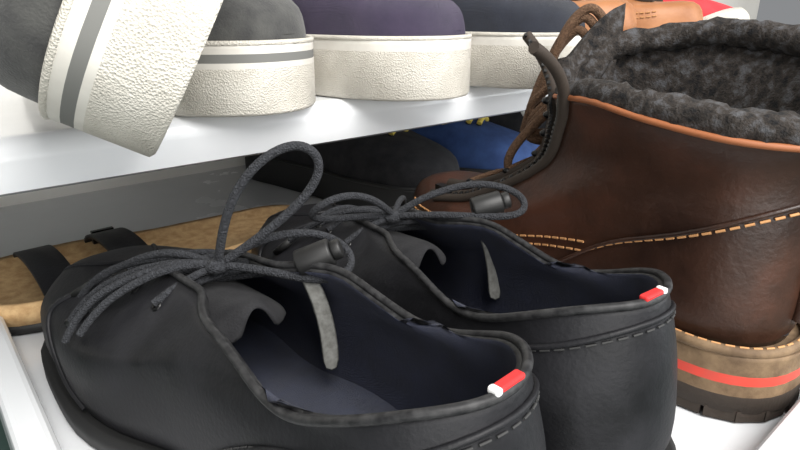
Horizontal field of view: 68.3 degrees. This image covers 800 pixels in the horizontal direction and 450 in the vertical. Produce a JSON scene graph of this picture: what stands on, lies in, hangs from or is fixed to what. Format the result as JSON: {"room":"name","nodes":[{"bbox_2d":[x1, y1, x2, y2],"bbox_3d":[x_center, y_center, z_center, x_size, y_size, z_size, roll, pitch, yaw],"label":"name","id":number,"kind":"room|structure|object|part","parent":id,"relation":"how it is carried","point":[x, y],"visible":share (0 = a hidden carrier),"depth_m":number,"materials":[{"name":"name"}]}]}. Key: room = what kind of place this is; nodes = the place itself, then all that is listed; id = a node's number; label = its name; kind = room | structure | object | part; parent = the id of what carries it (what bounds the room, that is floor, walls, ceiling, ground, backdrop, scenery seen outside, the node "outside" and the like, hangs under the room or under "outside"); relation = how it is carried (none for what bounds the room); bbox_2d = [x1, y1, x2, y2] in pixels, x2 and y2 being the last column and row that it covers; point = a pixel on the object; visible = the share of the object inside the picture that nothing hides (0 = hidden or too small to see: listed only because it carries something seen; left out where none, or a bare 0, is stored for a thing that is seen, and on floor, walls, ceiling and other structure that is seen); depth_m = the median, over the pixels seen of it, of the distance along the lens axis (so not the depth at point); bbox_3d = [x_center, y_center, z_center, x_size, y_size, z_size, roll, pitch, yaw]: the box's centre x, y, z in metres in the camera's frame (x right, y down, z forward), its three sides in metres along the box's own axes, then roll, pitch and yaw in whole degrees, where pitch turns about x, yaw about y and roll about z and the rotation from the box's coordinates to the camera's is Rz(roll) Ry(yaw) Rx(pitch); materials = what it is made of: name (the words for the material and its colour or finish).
{"room":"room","nodes":[
{"label":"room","id":0,"kind":"room"},
{"bbox_2d":[0,419,9,449],"bbox_3d":[0.640,0.215,0.098,3.000,0.020,2.400,-16,26,-37],"label":"floor","id":1,"kind":"structure","parent":0,"point":[4,445],"depth_m":0.33,"materials":[{"name":"green"}]},
{"bbox_2d":[0,85,799,449],"bbox_3d":[0.216,-0.106,0.693,1.820,0.164,0.681,-16,26,-37],"label":"shoe rack","id":2,"kind":"object","parent":1,"relation":"on","point":[60,183],"visible":0.11,"depth_m":0.35,"materials":[{"name":"white metal"}]},
{"bbox_3d":[-0.238,0.079,0.350,0.016,0.040,0.681,-16,26,-37],"label":"rail","id":3,"kind":"part","parent":2,"relation":"part of","materials":[{"name":"white metal"}]},
{"bbox_2d":[0,0,222,156],"bbox_3d":[-0.152,-0.125,0.292,0.143,0.145,0.296,-7,21,-19],"label":"sneaker","id":4,"kind":"object","parent":2,"relation":"on","point":[118,72],"visible":1,"depth_m":0.18,"materials":[{"name":"white rubber"}]},
{"bbox_3d":[-0.081,-0.153,0.868,1.600,0.133,0.018,-16,26,-37],"label":"panel","id":5,"kind":"part","parent":2,"relation":"part of","materials":[{"name":"white metal"}]},
{"bbox_2d":[0,205,289,335],"bbox_3d":[-0.187,0.018,0.455,0.270,0.034,0.106,-17,26,-39],"label":"sandal","id":6,"kind":"object","parent":2,"relation":"on","point":[26,276],"visible":0.46,"depth_m":0.43,"materials":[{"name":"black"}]},
{"bbox_2d":[175,0,315,116],"bbox_3d":[-0.176,-0.150,0.402,0.295,0.116,0.110,15,25,36],"label":"sneaker","id":7,"kind":"object","parent":2,"relation":"on","point":[256,58],"visible":0.26,"depth_m":0.32,"materials":[{"name":"white rubber"}]},
{"bbox_2d":[40,141,545,449],"bbox_3d":[-0.075,0.034,0.257,0.114,0.140,0.317,-18,27,-41],"label":"shoe","id":8,"kind":"object","parent":2,"relation":"on","point":[153,346],"visible":1,"depth_m":0.24,"materials":[{"name":"black leather"}]},
{"bbox_2d":[245,130,459,206],"bbox_3d":[-0.060,-0.093,0.646,0.295,0.111,0.110,15,25,35],"label":"shoe","id":9,"kind":"object","parent":2,"relation":"on","point":[387,167],"visible":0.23,"depth_m":0.58,"materials":[{"name":"black leather"}]},
{"bbox_2d":[292,0,471,100],"bbox_3d":[-0.076,-0.171,0.458,0.295,0.116,0.110,15,25,36],"label":"sneaker","id":10,"kind":"object","parent":2,"relation":"on","point":[373,50],"visible":0.52,"depth_m":0.37,"materials":[{"name":"white rubber"}]},
{"bbox_2d":[251,181,677,449],"bbox_3d":[0.002,0.027,0.325,0.113,0.105,0.318,-13,24,-32],"label":"shoe","id":11,"kind":"object","parent":2,"relation":"on","point":[602,343],"visible":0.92,"depth_m":0.25,"materials":[{"name":"black leather"}]},
{"bbox_2d":[412,117,539,172],"bbox_3d":[0.023,-0.107,0.686,0.294,0.111,0.110,9,22,23],"label":"shoe","id":12,"kind":"object","parent":2,"relation":"on","point":[481,145],"visible":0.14,"depth_m":0.62,"materials":[{"name":"blue"}]},
{"bbox_2d":[488,111,546,132],"bbox_3d":[0.112,-0.122,0.727,0.295,0.111,0.110,7,21,19],"label":"shoe","id":13,"kind":"object","parent":2,"relation":"on","point":[513,121],"visible":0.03,"depth_m":0.68,"materials":[{"name":"black"}]},
{"bbox_2d":[452,0,584,88],"bbox_3d":[0.023,-0.192,0.515,0.295,0.116,0.110,15,25,36],"label":"sneaker","id":14,"kind":"object","parent":2,"relation":"on","point":[500,57],"visible":0.26,"depth_m":0.43,"materials":[{"name":"white rubber"}]},
{"bbox_2d":[571,0,636,30],"bbox_3d":[0.094,-0.260,0.616,0.320,0.175,0.120,15,25,35],"label":"boot","id":15,"kind":"object","parent":2,"relation":"on","point":[630,21],"visible":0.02,"depth_m":0.53,"materials":[{"name":"brown leather"}]},
{"bbox_2d":[413,3,799,421],"bbox_3d":[0.108,-0.037,0.373,0.147,0.193,0.304,-12,23,-30],"label":"boot","id":16,"kind":"object","parent":2,"relation":"on","point":[673,149],"visible":0.8,"depth_m":0.29,"materials":[{"name":"brown leather"}]},
{"bbox_2d":[626,0,702,28],"bbox_3d":[0.195,-0.289,0.697,0.320,0.175,0.120,12,23,30],"label":"boot","id":17,"kind":"object","parent":2,"relation":"on","point":[649,13],"visible":0.06,"depth_m":0.62,"materials":[{"name":"brown leather"}]},
{"bbox_2d":[663,0,749,19],"bbox_3d":[0.300,-0.283,0.776,0.295,0.110,0.110,15,25,36],"label":"sneaker","id":18,"kind":"object","parent":2,"relation":"on","point":[710,9],"visible":0.08,"depth_m":0.68,"materials":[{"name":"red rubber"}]},
{"bbox_3d":[0.549,0.000,0.567,1.514,0.040,0.014,-16,26,-37],"label":"rail","id":19,"kind":"part","parent":2,"relation":"part of","materials":[{"name":"white metal"}]},
{"bbox_2d":[712,0,759,18],"bbox_3d":[-0.096,-0.500,0.761,3.000,1.600,0.020,-16,26,-37],"label":"wall","id":20,"kind":"structure","parent":0,"point":[751,6],"depth_m":1.68,"materials":[{"name":"white paint"}]}
]}

